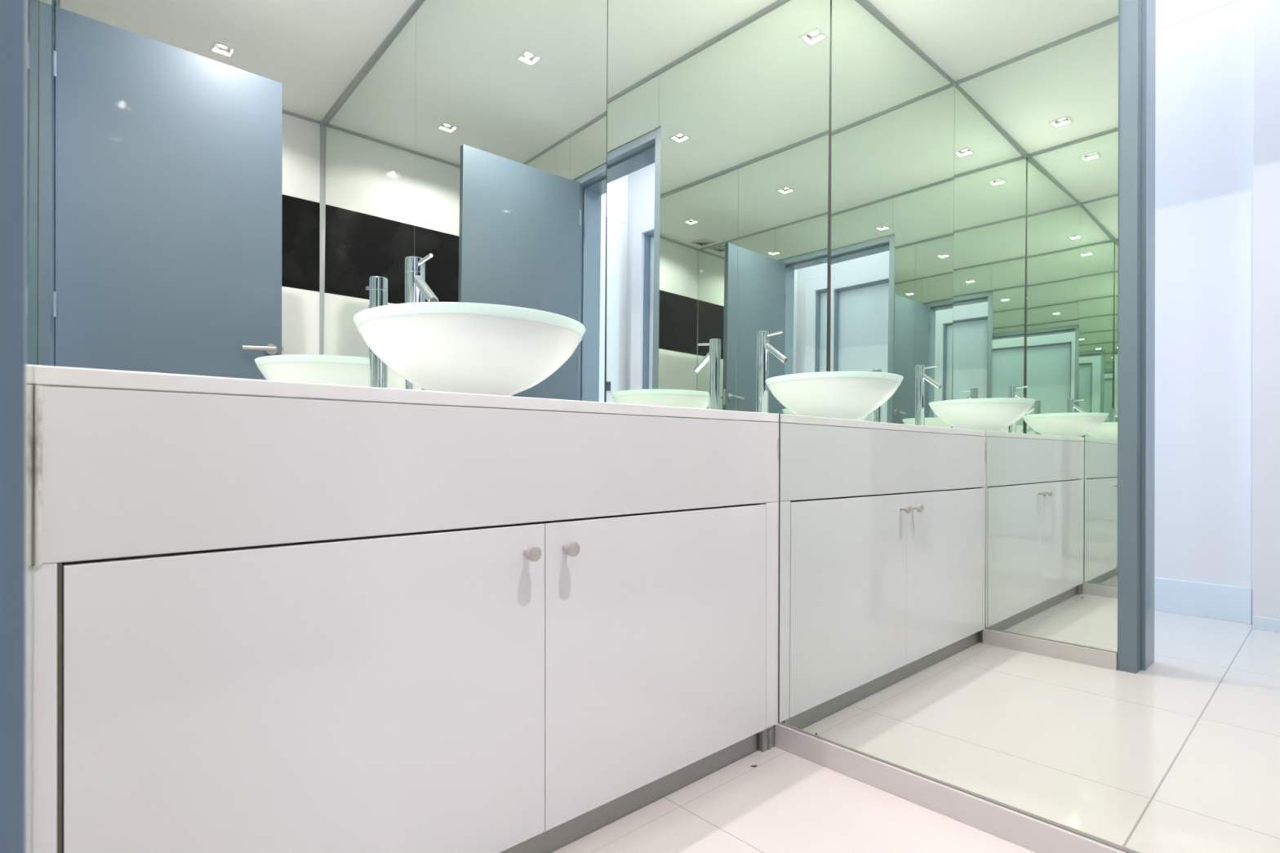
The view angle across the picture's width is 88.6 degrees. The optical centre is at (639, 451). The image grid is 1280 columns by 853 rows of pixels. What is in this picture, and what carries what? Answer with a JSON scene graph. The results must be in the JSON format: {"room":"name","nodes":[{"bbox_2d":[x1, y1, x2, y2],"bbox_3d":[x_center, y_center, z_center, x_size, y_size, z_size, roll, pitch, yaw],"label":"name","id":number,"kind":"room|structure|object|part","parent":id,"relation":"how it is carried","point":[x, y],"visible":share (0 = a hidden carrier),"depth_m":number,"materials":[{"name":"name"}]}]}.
{"room":"bathroom","nodes":[
{"label":"bathroom","id":0,"kind":"room"},
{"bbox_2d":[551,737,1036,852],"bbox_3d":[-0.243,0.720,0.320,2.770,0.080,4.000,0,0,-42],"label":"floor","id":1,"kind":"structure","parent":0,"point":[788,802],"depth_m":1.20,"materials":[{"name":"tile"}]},
{"bbox_2d":[31,385,778,852],"bbox_3d":[-0.347,0.306,1.313,1.273,0.749,0.652,0,0,-42],"label":"vanity cabinet","id":2,"kind":"object","parent":1,"relation":"on","point":[261,624],"visible":0.98,"depth_m":0.90,"materials":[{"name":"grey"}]},
{"bbox_3d":[-0.385,0.373,0.890,0.597,0.509,0.020,0,0,-42],"label":"door","id":3,"kind":"part","parent":2,"relation":"part of","materials":[{"name":"white paint"}]},
{"bbox_3d":[-0.156,0.024,1.102,1.273,0.183,0.025,0,0,-42],"label":"apron panel","id":4,"kind":"part","parent":2,"relation":"part of","materials":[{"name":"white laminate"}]},
{"bbox_2d":[33,364,778,422],"bbox_3d":[-0.358,-0.079,1.324,1.273,0.020,0.627,0,0,-42],"label":"countertop","id":5,"kind":"structure","parent":2,"relation":"on","point":[43,375],"depth_m":0.86,"materials":[{"name":"stone"}]},
{"bbox_2d":[404,253,438,390],"bbox_3d":[-0.481,-0.262,1.448,0.052,0.346,0.129,0,0,-42],"label":"faucet","id":6,"kind":"object","parent":5,"relation":"on","point":[416,290],"visible":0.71,"depth_m":1.46,"materials":[{"name":"silver metal"}]},
{"bbox_3d":[-0.472,-0.422,1.439,0.009,0.014,0.067,0,0,-42],"label":"lever","id":7,"kind":"part","parent":6,"relation":"part of","materials":[{"name":"silver metal"}]},
{"bbox_3d":[-0.472,-0.357,1.439,0.022,0.086,0.103,0,0,-42],"label":"spout","id":8,"kind":"part","parent":6,"relation":"part of","materials":[{"name":"silver metal"}]},
{"bbox_2d":[353,302,585,395],"bbox_3d":[-0.321,-0.165,1.270,0.430,0.153,0.430,0,0,-24],"label":"basin","id":9,"kind":"object","parent":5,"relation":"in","point":[451,347],"visible":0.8,"depth_m":1.12,"materials":[{"name":"white ceramic"}]},
{"bbox_3d":[-0.175,0.162,1.048,0.025,0.025,0.029,0,0,-42],"label":"knob","id":10,"kind":"part","parent":2,"relation":"part of","materials":[{"name":"silver metal"}]},
{"bbox_3d":[-0.118,0.162,1.100,0.025,0.025,0.029,0,0,-42],"label":"knob","id":11,"kind":"part","parent":2,"relation":"part of","materials":[{"name":"silver metal"}]},
{"bbox_3d":[0.058,0.373,1.292,0.596,0.509,0.020,0,0,-42],"label":"door","id":12,"kind":"part","parent":2,"relation":"part of","materials":[{"name":"white paint"}]},
{"bbox_3d":[1.002,-0.712,0.907,0.136,2.785,3.136,0,0,-42],"label":"wall","id":13,"kind":"structure","parent":0,"visible":0},
{"bbox_2d":[777,413,780,721],"bbox_3d":[0.324,0.268,1.518,0.010,0.712,0.002,0,0,-42],"label":"trim","id":14,"kind":"structure","parent":13,"relation":"attached to","point":[779,414],"depth_m":1.51,"materials":[{"name":"grey metal"}]},
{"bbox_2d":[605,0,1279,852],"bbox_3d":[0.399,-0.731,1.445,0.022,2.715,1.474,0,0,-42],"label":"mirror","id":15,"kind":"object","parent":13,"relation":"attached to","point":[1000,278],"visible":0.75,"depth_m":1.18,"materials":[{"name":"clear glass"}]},
{"bbox_2d":[774,721,1135,852],"bbox_3d":[1.106,0.653,0.648,0.018,0.053,2.349,0,0,-42],"label":"baseboard","id":16,"kind":"structure","parent":13,"relation":"attached to","point":[1031,833],"depth_m":1.23,"materials":[{"name":"metal"}]},
{"bbox_3d":[-0.634,-0.712,1.608,1.620,2.785,0.100,0,0,-42],"label":"wall","id":17,"kind":"structure","parent":0,"visible":0},
{"bbox_2d":[37,0,39,364],"bbox_3d":[-1.047,-1.088,1.140,0.012,1.999,0.011,0,0,-42],"label":"trim","id":18,"kind":"structure","parent":17,"relation":"attached to","point":[39,0],"depth_m":1.14,"materials":[{"name":"grey metal"}]},
{"bbox_2d":[38,0,607,402],"bbox_3d":[-0.574,-1.089,1.566,1.274,1.998,0.013,0,0,-42],"label":"mirror","id":19,"kind":"object","parent":17,"relation":"attached to","point":[224,185],"visible":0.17,"depth_m":1.43,"materials":[{"name":"clear glass"}]},
{"bbox_2d":[604,72,607,402],"bbox_3d":[-0.103,-1.088,1.993,0.018,1.999,0.012,0,0,-42],"label":"trim","id":20,"kind":"structure","parent":17,"relation":"attached to","point":[606,73],"depth_m":1.99,"materials":[{"name":"grey metal"}]},
{"bbox_3d":[-0.112,-0.712,-0.027,0.158,2.785,3.024,0,0,-42],"label":"wall","id":21,"kind":"structure","parent":0,"visible":0},
{"bbox_2d":[0,0,26,852],"bbox_3d":[-0.087,-0.557,-0.061,0.196,2.475,1.000,0,0,-42],"label":"trim","id":22,"kind":"structure","parent":21,"relation":"attached to","point":[13,13],"depth_m":0.34,"materials":[{"name":"grey paint"}]},
{"bbox_2d":[26,0,39,852],"bbox_3d":[-0.694,-0.731,0.752,0.014,2.715,1.054,0,0,-42],"label":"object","id":23,"kind":"structure","parent":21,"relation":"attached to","point":[33,6],"depth_m":0.50,"materials":[{"name":"blue paint"}]}
]}

